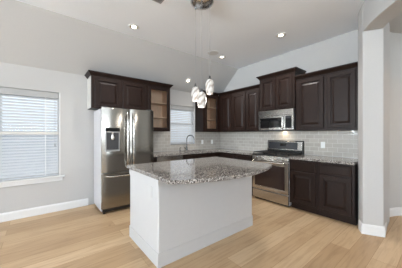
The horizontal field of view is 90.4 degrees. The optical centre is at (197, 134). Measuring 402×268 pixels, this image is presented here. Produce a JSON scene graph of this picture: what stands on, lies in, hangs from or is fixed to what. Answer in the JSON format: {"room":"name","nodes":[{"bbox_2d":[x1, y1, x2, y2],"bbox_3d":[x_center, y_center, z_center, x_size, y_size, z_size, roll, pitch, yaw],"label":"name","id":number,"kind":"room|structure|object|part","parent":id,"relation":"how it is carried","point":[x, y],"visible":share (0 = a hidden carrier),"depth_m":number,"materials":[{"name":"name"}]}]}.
{"room":"kitchen","nodes":[
{"label":"kitchen","id":0,"kind":"room"},
{"bbox_2d":[0,62,195,212],"bbox_3d":[-4.761,0.090,1.628,13.950,2.435,0.160,0,0,-38],"label":"wall","id":1,"kind":"structure","parent":0,"point":[76,121],"depth_m":3.48,"materials":[{"name":"paint"}]},
{"bbox_2d":[0,93,64,187],"bbox_3d":[-2.982,0.041,2.986,1.645,1.505,0.173,0,0,-38],"label":"window","id":2,"kind":"structure","parent":1,"relation":"in","point":[18,182],"depth_m":3.26,"materials":[{"name":"white paint"}]},
{"bbox_2d":[0,87,58,180],"bbox_3d":[-2.974,-0.003,2.975,1.473,1.406,0.070,0,0,-38],"label":"window blind","id":3,"kind":"object","parent":2,"relation":"attached to","point":[12,140],"visible":1,"depth_m":3.18,"materials":[{"name":"white plastic"}]},
{"bbox_3d":[-2.959,-0.017,2.956,1.473,0.040,0.006,0,0,-38],"label":"rail","id":4,"kind":"part","parent":3,"relation":"part of","materials":[{"name":"white plastic"}]},
{"bbox_3d":[-2.977,-0.656,2.980,1.473,0.099,0.058,0,0,-38],"label":"head rail","id":5,"kind":"part","parent":3,"relation":"part of","materials":[{"name":"white plastic"}]},
{"bbox_3d":[-2.978,0.690,2.981,1.473,0.020,0.050,0,0,-38],"label":"rail","id":6,"kind":"part","parent":3,"relation":"part of","materials":[{"name":"white plastic"}]},
{"bbox_3d":[-2.522,0.018,3.306,0.008,1.340,0.001,0,0,-38],"label":"ladder cord","id":7,"kind":"part","parent":3,"relation":"part of","materials":[{"name":"white fabric"}]},
{"bbox_3d":[-2.967,0.750,2.967,1.645,0.087,0.125,0,0,-38],"label":"sill","id":8,"kind":"part","parent":2,"relation":"part of","materials":[{"name":"white paint"}]},
{"bbox_2d":[0,198,87,222],"bbox_3d":[-6.021,1.243,0.521,10.200,0.130,0.015,0,0,-38],"label":"baseboard","id":9,"kind":"structure","parent":1,"relation":"attached to","point":[8,216],"depth_m":3.26,"materials":[{"name":"white paint"}]},
{"bbox_2d":[84,70,148,109],"bbox_3d":[-1.530,-0.771,3.836,1.082,0.628,0.380,0,0,-38],"label":"upper cabinet","id":10,"kind":"object","parent":1,"relation":"attached to","point":[103,89],"visible":0.88,"depth_m":3.66,"materials":[{"name":"brown wood"}]},
{"bbox_3d":[-1.939,-0.740,3.560,0.006,0.560,0.306,0,0,-38],"label":"panel","id":11,"kind":"part","parent":10,"relation":"part of","materials":[{"name":"laminate"}]},
{"bbox_3d":[-1.612,-0.732,3.583,0.425,0.510,0.019,0,0,-38],"label":"door","id":12,"kind":"part","parent":10,"relation":"part of","materials":[{"name":"brown wood"}]},
{"bbox_3d":[-1.530,-1.046,3.836,1.082,0.078,0.380,0,0,-38],"label":"crown molding","id":13,"kind":"part","parent":10,"relation":"part of","materials":[{"name":"brown wood"}]},
{"bbox_3d":[-1.232,-0.732,3.883,0.440,0.510,0.019,0,0,-38],"label":"door","id":14,"kind":"part","parent":10,"relation":"part of","materials":[{"name":"brown wood"}]},
{"bbox_2d":[148,81,172,131],"bbox_3d":[-0.878,-0.575,4.351,0.575,1.021,0.380,0,0,-38],"label":"upper cabinet","id":15,"kind":"object","parent":1,"relation":"attached to","point":[158,93],"visible":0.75,"depth_m":4.46,"materials":[{"name":"brown wood"}]},
{"bbox_2d":[151,102,166,105],"bbox_3d":[-0.921,-0.666,4.363,0.477,0.018,0.287,0,0,-38],"label":"shelf","id":16,"kind":"object","parent":15,"relation":"attached to","point":[152,103],"depth_m":4.40,"materials":[{"name":"brown wood"}]},
{"bbox_3d":[-0.878,-1.046,4.351,0.575,0.078,0.380,0,0,-38],"label":"crown molding","id":17,"kind":"part","parent":15,"relation":"part of","materials":[{"name":"brown wood"}]},
{"bbox_2d":[170,105,194,144],"bbox_3d":[-0.408,-0.230,5.045,0.748,0.965,0.128,0,0,-38],"label":"window","id":18,"kind":"structure","parent":1,"relation":"in","point":[193,127],"depth_m":5.22,"materials":[{"name":"white paint"}]},
{"bbox_2d":[171,105,193,143],"bbox_3d":[-0.388,-0.231,5.020,0.696,0.951,0.070,0,0,-38],"label":"window blind","id":19,"kind":"object","parent":18,"relation":"attached to","point":[174,107],"visible":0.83,"depth_m":5.01,"materials":[{"name":"white plastic"}]},
{"bbox_3d":[-0.391,-0.656,5.024,0.696,0.099,0.058,0,0,-38],"label":"head rail","id":20,"kind":"part","parent":19,"relation":"part of","materials":[{"name":"white plastic"}]},
{"bbox_3d":[-0.238,-0.209,5.111,0.008,0.885,0.001,0,0,-38],"label":"ladder cord","id":21,"kind":"part","parent":19,"relation":"part of","materials":[{"name":"white fabric"}]},
{"bbox_2d":[153,131,219,151],"bbox_3d":[-0.304,0.165,5.044,2.380,0.458,0.010,0,0,-38],"label":"backsplash","id":22,"kind":"structure","parent":1,"relation":"attached to","point":[161,140],"depth_m":5.11,"materials":[{"name":"tile"}]},
{"bbox_2d":[195,90,218,131],"bbox_3d":[0.247,-0.575,5.241,0.602,1.021,0.380,0,0,-38],"label":"upper cabinet","id":23,"kind":"object","parent":1,"relation":"attached to","point":[207,118],"visible":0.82,"depth_m":5.23,"materials":[{"name":"brown wood"}]},
{"bbox_3d":[0.230,-1.046,5.228,0.559,0.078,0.380,0,0,-38],"label":"crown molding","id":24,"kind":"part","parent":23,"relation":"part of","materials":[{"name":"brown wood"}]},
{"bbox_3d":[0.359,-0.535,5.141,0.430,0.893,0.019,0,0,-38],"label":"door","id":25,"kind":"part","parent":23,"relation":"part of","materials":[{"name":"brown wood"}]},
{"bbox_2d":[0,0,237,95],"bbox_3d":[-4.511,-1.464,1.296,13.930,0.815,0.710,0,0,-38],"label":"ceiling","id":26,"kind":"structure","parent":0,"point":[30,35],"depth_m":3.37,"materials":[{"name":"paint"}]},
{"bbox_2d":[17,0,364,68],"bbox_3d":[-1.141,-1.797,-2.967,13.930,0.150,10.160,0,0,-38],"label":"ceiling","id":27,"kind":"structure","parent":0,"point":[245,32],"depth_m":3.07,"materials":[{"name":"paint"}]},
{"bbox_2d":[128,24,138,29],"bbox_3d":[-1.022,-1.716,3.195,0.169,0.010,0.169,0,0,-38],"label":"recessed light","id":28,"kind":"object","parent":27,"relation":"in","point":[131,26],"visible":1,"depth_m":3.18,"materials":[{"name":"white paint"}]},
{"bbox_2d":[190,0,213,107],"bbox_3d":[0.053,-1.026,2.554,0.308,1.390,0.319,0,0,-38],"label":"pendant light","id":29,"kind":"object","parent":27,"relation":"hanging from","point":[197,96],"visible":1,"depth_m":2.52,"materials":[{"name":"white glass"}]},
{"bbox_3d":[-0.030,-0.528,2.620,0.112,0.195,0.112,0,0,-38],"label":"lamp shade","id":30,"kind":"part","parent":29,"relation":"part of","materials":[{"name":"white glass"}]},
{"bbox_3d":[-0.030,-1.163,2.620,0.003,0.998,0.003,0,0,-38],"label":"cord","id":31,"kind":"part","parent":29,"relation":"part of","materials":[{"name":"grey plastic"}]},
{"bbox_3d":[0.050,-0.428,2.470,0.112,0.195,0.112,0,0,-38],"label":"lamp shade","id":32,"kind":"part","parent":29,"relation":"part of","materials":[{"name":"white glass"}]},
{"bbox_3d":[0.154,-0.609,2.550,0.112,0.195,0.112,0,0,-38],"label":"lamp shade","id":33,"kind":"part","parent":29,"relation":"part of","materials":[{"name":"white glass"}]},
{"bbox_2d":[208,51,217,54],"bbox_3d":[0.323,-1.716,4.220,0.230,0.009,0.230,0,0,-38],"label":"ceiling speaker","id":34,"kind":"object","parent":27,"relation":"attached to","point":[209,52],"visible":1,"depth_m":4.20,"materials":[{"name":"white paint"}]},
{"bbox_2d":[276,33,285,37],"bbox_3d":[1.444,-1.716,3.462,0.169,0.010,0.169,0,0,-38],"label":"recessed light","id":35,"kind":"object","parent":27,"relation":"in","point":[280,35],"visible":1,"depth_m":3.47,"materials":[{"name":"white paint"}]},
{"bbox_2d":[0,196,401,267],"bbox_3d":[-0.644,1.368,-2.007,15.900,0.120,11.050,0,0,-38],"label":"floor","id":36,"kind":"structure","parent":0,"point":[279,236],"depth_m":2.37,"materials":[{"name":"brown wood"}]},
{"bbox_2d":[94,106,152,213],"bbox_3d":[-1.367,0.422,3.720,0.910,1.772,0.709,0,0,-38],"label":"refrigerator","id":37,"kind":"object","parent":36,"relation":"on","point":[122,137],"visible":0.79,"depth_m":3.41,"materials":[{"name":"silver metal"}]},
{"bbox_3d":[-1.416,0.119,3.319,0.225,0.328,0.026,0,0,-38],"label":"dispenser frame","id":38,"kind":"part","parent":37,"relation":"part of","materials":[{"name":"grey plastic"}]},
{"bbox_3d":[-1.205,0.936,3.515,0.910,0.574,0.060,0,0,-38],"label":"freezer drawer","id":39,"kind":"part","parent":37,"relation":"part of","materials":[{"name":"silver metal"}]},
{"bbox_3d":[-1.383,0.098,3.374,0.455,1.079,0.060,0,0,-38],"label":"door","id":40,"kind":"part","parent":37,"relation":"part of","materials":[{"name":"silver metal"}]},
{"bbox_3d":[-1.172,0.696,3.474,0.788,0.028,0.082,0,0,-38],"label":"handle","id":41,"kind":"part","parent":37,"relation":"part of","materials":[{"name":"silver metal"}]},
{"bbox_3d":[-1.213,0.103,3.447,0.028,0.946,0.083,0,0,-38],"label":"handle","id":42,"kind":"part","parent":37,"relation":"part of","materials":[{"name":"silver metal"}]},
{"bbox_3d":[-1.132,0.103,3.512,0.028,0.946,0.083,0,0,-38],"label":"handle","id":43,"kind":"part","parent":37,"relation":"part of","materials":[{"name":"silver metal"}]},
{"bbox_3d":[-1.024,0.098,3.658,0.449,1.079,0.060,0,0,-38],"label":"door","id":44,"kind":"part","parent":37,"relation":"part of","materials":[{"name":"silver metal"}]},
{"bbox_2d":[156,155,182,161],"bbox_3d":[-0.727,0.874,4.267,0.604,0.868,0.645,0,0,-38],"label":"dishwasher","id":45,"kind":"object","parent":36,"relation":"on","point":[175,157],"visible":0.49,"depth_m":4.03,"materials":[{"name":"grey metal"}]},
{"bbox_2d":[129,169,252,267],"bbox_3d":[-0.044,0.872,2.716,1.500,0.872,0.795,0,0,-38],"label":"kitchen island","id":46,"kind":"object","parent":36,"relation":"on","point":[178,221],"visible":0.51,"depth_m":2.23,"materials":[{"name":"white paint"}]},
{"bbox_3d":[-0.044,0.472,2.716,1.500,0.072,0.795,0,0,-38],"label":"molding","id":47,"kind":"part","parent":46,"relation":"part of","materials":[{"name":"white paint"}]},
{"bbox_3d":[-0.044,1.238,2.716,1.500,0.140,0.795,0,0,-38],"label":"baseboard","id":48,"kind":"part","parent":46,"relation":"part of","materials":[{"name":"white paint"}]},
{"bbox_2d":[127,157,272,184],"bbox_3d":[0.104,0.414,2.543,1.582,0.040,1.300,0,0,-38],"label":"island countertop","id":49,"kind":"structure","parent":46,"relation":"on","point":[208,169],"depth_m":2.23,"materials":[{"name":"grey stone"}]},
{"bbox_2d":[183,152,218,159],"bbox_3d":[-0.076,0.872,4.822,1.094,0.872,0.618,0,0,-38],"label":"base cabinet","id":50,"kind":"object","parent":36,"relation":"on","point":[214,154],"visible":0.2,"depth_m":4.56,"materials":[{"name":"brown wood"}]},
{"bbox_3d":[-0.126,0.538,4.400,0.420,0.150,0.019,0,0,-38],"label":"drawer","id":51,"kind":"part","parent":50,"relation":"part of","materials":[{"name":"brown wood"}]},
{"bbox_3d":[0.219,0.538,4.673,0.420,0.150,0.019,0,0,-38],"label":"drawer","id":52,"kind":"part","parent":50,"relation":"part of","materials":[{"name":"brown wood"}]},
{"bbox_2d":[219,152,235,158],"bbox_3d":[0.740,0.872,5.149,0.628,0.872,1.116,0,0,-38],"label":"base cabinet","id":53,"kind":"object","parent":36,"relation":"on","point":[221,154],"visible":0.09,"depth_m":4.69,"materials":[{"name":"brown wood"}]},
{"bbox_2d":[153,148,261,156],"bbox_3d":[0.196,0.414,4.415,2.374,0.040,1.594,0,0,-38],"label":"countertop","id":54,"kind":"structure","parent":53,"relation":"on","point":[211,150],"depth_m":4.57,"materials":[{"name":"grey stone"}]},
{"bbox_2d":[184,135,194,149],"bbox_3d":[-0.210,0.203,4.944,0.270,0.382,0.088,0,0,1],"label":"faucet","id":55,"kind":"object","parent":54,"relation":"on","point":[186,148],"visible":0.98,"depth_m":4.94,"materials":[{"name":"silver metal"}]},
{"bbox_3d":[0.703,0.538,4.705,0.019,0.150,0.410,0,0,-38],"label":"drawer","id":56,"kind":"part","parent":53,"relation":"part of","materials":[{"name":"brown wood"}]},
{"bbox_2d":[236,154,252,195],"bbox_3d":[1.235,0.872,4.524,0.628,0.872,0.475,0,0,-38],"label":"base cabinet","id":57,"kind":"object","parent":36,"relation":"on","point":[238,156],"visible":0.17,"depth_m":4.28,"materials":[{"name":"brown wood"}]},
{"bbox_3d":[0.996,0.538,4.335,0.019,0.150,0.415,0,0,-38],"label":"drawer","id":58,"kind":"part","parent":57,"relation":"part of","materials":[{"name":"brown wood"}]},
{"bbox_2d":[252,140,303,206],"bbox_3d":[1.586,0.719,4.004,0.701,1.178,0.760,0,0,-38],"label":"gas range","id":59,"kind":"object","parent":36,"relation":"on","point":[272,185],"visible":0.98,"depth_m":3.83,"materials":[{"name":"silver metal"}]},
{"bbox_3d":[1.337,0.535,3.808,0.067,0.035,0.692,0,0,-38],"label":"handle","id":60,"kind":"part","parent":59,"relation":"part of","materials":[{"name":"silver metal"}]},
{"bbox_3d":[1.378,0.801,3.839,0.038,0.578,0.754,0,0,-38],"label":"oven door","id":61,"kind":"part","parent":59,"relation":"part of","materials":[{"name":"silver metal"}]},
{"bbox_3d":[1.382,1.188,3.842,0.033,0.170,0.754,0,0,-38],"label":"drawer","id":62,"kind":"part","parent":59,"relation":"part of","materials":[{"name":"silver metal"}]},
{"bbox_3d":[1.386,0.460,3.845,0.066,0.090,0.760,0,0,-38],"label":"control panel","id":63,"kind":"part","parent":59,"relation":"part of","materials":[{"name":"silver metal"}]},
{"bbox_2d":[252,153,299,157],"bbox_3d":[1.578,0.403,3.997,0.547,0.018,0.760,0,0,-38],"label":"cooktop","id":64,"kind":"object","parent":59,"relation":"in","point":[269,155],"depth_m":3.82,"materials":[{"name":"black ceramic"}]},
{"bbox_3d":[1.776,0.235,4.192,0.014,0.145,0.630,0,0,-38],"label":"display panel","id":65,"kind":"part","parent":59,"relation":"part of","materials":[{"name":"silver metal"}]},
{"bbox_3d":[1.799,0.235,4.172,0.020,0.175,0.750,0,0,-38],"label":"steel panel","id":66,"kind":"part","parent":59,"relation":"part of","materials":[{"name":"silver metal"}]},
{"bbox_2d":[290,159,319,214],"bbox_3d":[2.007,0.872,3.546,0.628,0.872,0.466,0,0,-38],"label":"base cabinet","id":67,"kind":"object","parent":36,"relation":"on","point":[303,174],"visible":0.73,"depth_m":3.34,"materials":[{"name":"brown wood"}]},
{"bbox_3d":[1.767,0.538,3.360,0.019,0.150,0.410,0,0,-38],"label":"drawer","id":68,"kind":"part","parent":67,"relation":"part of","materials":[{"name":"brown wood"}]},
{"bbox_3d":[1.767,0.905,3.360,0.019,0.535,0.410,0,0,-38],"label":"door","id":69,"kind":"part","parent":67,"relation":"part of","materials":[{"name":"brown wood"}]},
{"bbox_2d":[318,162,357,224],"bbox_3d":[2.298,0.872,3.179,0.628,0.872,0.467,0,0,-38],"label":"base cabinet","id":70,"kind":"object","parent":36,"relation":"on","point":[337,183],"visible":0.73,"depth_m":2.96,"materials":[{"name":"brown wood"}]},
{"bbox_2d":[289,154,357,164],"bbox_3d":[2.144,0.414,3.354,0.634,0.040,0.939,0,0,-38],"label":"countertop","id":71,"kind":"structure","parent":70,"relation":"on","point":[328,159],"depth_m":3.25,"materials":[{"name":"grey stone"}]},
{"bbox_3d":[2.058,0.538,2.991,0.019,0.150,0.410,0,0,-38],"label":"drawer","id":72,"kind":"part","parent":70,"relation":"part of","materials":[{"name":"brown wood"}]},
{"bbox_3d":[2.058,0.905,2.991,0.019,0.535,0.410,0,0,-38],"label":"door","id":73,"kind":"part","parent":70,"relation":"part of","materials":[{"name":"brown wood"}]},
{"bbox_2d":[223,29,357,154],"bbox_3d":[1.798,-0.232,4.449,0.160,3.080,3.550,0,0,-38],"label":"wall","id":74,"kind":"structure","parent":0,"point":[342,49],"depth_m":3.88,"materials":[{"name":"paint"}]},
{"bbox_2d":[219,91,231,131],"bbox_3d":[0.726,-0.575,5.367,0.380,1.021,0.776,0,0,-38],"label":"upper cabinet","id":75,"kind":"object","parent":74,"relation":"attached to","point":[225,98],"visible":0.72,"depth_m":5.13,"materials":[{"name":"brown wood"}]},
{"bbox_3d":[0.699,-1.046,5.137,0.052,0.078,0.448,0,0,-38],"label":"crown molding","id":76,"kind":"part","parent":75,"relation":"part of","materials":[{"name":"brown wood"}]},
{"bbox_3d":[0.728,-0.545,5.126,0.019,0.873,0.330,0,0,-38],"label":"door","id":77,"kind":"part","parent":75,"relation":"part of","materials":[{"name":"brown wood"}]},
{"bbox_2d":[231,87,245,131],"bbox_3d":[1.101,-0.575,4.893,0.380,1.021,0.428,0,0,-38],"label":"upper cabinet","id":78,"kind":"object","parent":74,"relation":"attached to","point":[238,95],"visible":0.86,"depth_m":4.78,"materials":[{"name":"brown wood"}]},
{"bbox_3d":[0.972,-1.046,4.792,0.052,0.078,0.428,0,0,-38],"label":"crown molding","id":79,"kind":"part","parent":78,"relation":"part of","materials":[{"name":"brown wood"}]},
{"bbox_3d":[0.985,-0.545,4.801,0.019,0.873,0.380,0,0,-38],"label":"door","id":80,"kind":"part","parent":78,"relation":"part of","materials":[{"name":"brown wood"}]},
{"bbox_2d":[245,84,267,131],"bbox_3d":[1.354,-0.575,4.572,0.380,1.021,0.386,0,0,-38],"label":"upper cabinet","id":81,"kind":"object","parent":74,"relation":"attached to","point":[252,92],"visible":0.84,"depth_m":4.48,"materials":[{"name":"brown wood"}]},
{"bbox_3d":[1.226,-1.046,4.471,0.052,0.078,0.386,0,0,-38],"label":"crown molding","id":82,"kind":"part","parent":81,"relation":"part of","materials":[{"name":"brown wood"}]},
{"bbox_3d":[1.234,-0.545,4.486,0.019,0.873,0.328,0,0,-38],"label":"door","id":83,"kind":"part","parent":81,"relation":"part of","materials":[{"name":"brown wood"}]},
{"bbox_2d":[256,67,305,111],"bbox_3d":[1.694,-0.863,4.110,0.420,0.748,0.861,0,0,-38],"label":"upper cabinet","id":84,"kind":"object","parent":74,"relation":"attached to","point":[277,89],"visible":0.84,"depth_m":3.95,"materials":[{"name":"brown wood"}]},
{"bbox_3d":[1.451,-0.824,4.146,0.019,0.620,0.325,0,0,-38],"label":"door","id":85,"kind":"part","parent":84,"relation":"part of","materials":[{"name":"brown wood"}]},
{"bbox_2d":[258,108,295,130],"bbox_3d":[1.671,-0.279,4.094,0.456,0.415,0.750,0,0,-38],"label":"microwave","id":86,"kind":"object","parent":84,"relation":"attached to","point":[282,119],"visible":0.97,"depth_m":3.93,"materials":[{"name":"grey metal"}]},
{"bbox_3d":[1.484,-0.231,4.057,0.014,0.283,0.575,0,0,-38],"label":"door","id":87,"kind":"part","parent":86,"relation":"part of","materials":[{"name":"silver metal"}]},
{"bbox_3d":[1.538,-0.430,3.989,0.015,0.107,0.750,0,0,-38],"label":"vent trim","id":88,"kind":"part","parent":86,"relation":"part of","materials":[{"name":"silver metal"}]},
{"bbox_3d":[1.718,-0.231,3.762,0.015,0.283,0.171,0,0,-38],"label":"control panel","id":89,"kind":"part","parent":86,"relation":"part of","materials":[{"name":"silver metal"}]},
{"bbox_3d":[1.694,-1.198,4.110,0.420,0.078,0.861,0,0,-38],"label":"crown molding","id":90,"kind":"part","parent":84,"relation":"part of","materials":[{"name":"brown wood"}]},
{"bbox_3d":[1.671,-0.824,3.868,0.019,0.620,0.315,0,0,-38],"label":"door","id":91,"kind":"part","parent":84,"relation":"part of","materials":[{"name":"brown wood"}]},
{"bbox_2d":[220,130,357,157],"bbox_3d":[1.663,0.165,4.483,0.010,0.458,3.310,0,0,-38],"label":"backsplash","id":92,"kind":"structure","parent":74,"relation":"attached to","point":[337,143],"depth_m":3.88,"materials":[{"name":"tile"}]},
{"bbox_2d":[294,61,357,130],"bbox_3d":[2.238,-0.575,3.454,0.380,1.021,0.943,0,0,-38],"label":"upper cabinet","id":93,"kind":"object","parent":74,"relation":"attached to","point":[326,99],"visible":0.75,"depth_m":3.30,"materials":[{"name":"brown wood"}]},
{"bbox_3d":[1.990,-0.545,3.530,0.019,0.873,0.420,0,0,-38],"label":"door","id":94,"kind":"part","parent":93,"relation":"part of","materials":[{"name":"brown wood"}]},
{"bbox_3d":[2.110,-1.046,3.352,0.052,0.078,0.943,0,0,-38],"label":"crown molding","id":95,"kind":"part","parent":93,"relation":"part of","materials":[{"name":"brown wood"}]},
{"bbox_3d":[2.275,-0.545,3.169,0.019,0.873,0.380,0,0,-38],"label":"door","id":96,"kind":"part","parent":93,"relation":"part of","materials":[{"name":"brown wood"}]},
{"bbox_2d":[358,0,401,226],"bbox_3d":[2.321,-0.217,2.097,0.611,3.050,2.292,0,0,14],"label":"wall","id":97,"kind":"structure","parent":0,"point":[374,16],"depth_m":2.60,"materials":[{"name":"paint"}]},
{"bbox_2d":[358,219,386,236],"bbox_3d":[2.377,1.243,2.645,0.439,0.130,0.234,0,0,2],"label":"baseboard","id":98,"kind":"structure","parent":97,"relation":"attached to","point":[374,230],"depth_m":2.58,"materials":[{"name":"white paint"}]},
{"bbox_2d":[389,12,401,32],"bbox_3d":[4.732,-1.662,0.057,2.705,0.060,7.219,0,0,-38],"label":"ceiling","id":99,"kind":"structure","parent":0,"point":[395,24],"depth_m":2.96,"materials":[{"name":"paint"}]},
{"bbox_2d":[390,32,401,207],"bbox_3d":[5.333,-0.217,0.640,1.259,3.050,7.390,0,0,-38],"label":"wall","id":100,"kind":"structure","parent":0,"point":[395,38],"depth_m":3.21,"materials":[{"name":"paint"}]},
{"bbox_2d":[390,207,401,216],"bbox_3d":[5.619,1.243,0.776,7.198,0.130,0.891,0,0,44],"label":"baseboard","id":101,"kind":"structure","parent":100,"relation":"attached to","point":[397,211],"depth_m":3.20,"materials":[{"name":"white paint"}]},
{"label":"outside","id":102,"kind":"structure","parent":0,"visible":0},
{"bbox_2d":[12,138,56,174],"bbox_3d":[-6.872,1.128,5.467,14.000,2.360,0.100,0,0,-38],"label":"wall","id":103,"kind":"structure","parent":102,"point":[52,138],"depth_m":6.58,"materials":[{"name":"white paint"}]}
]}

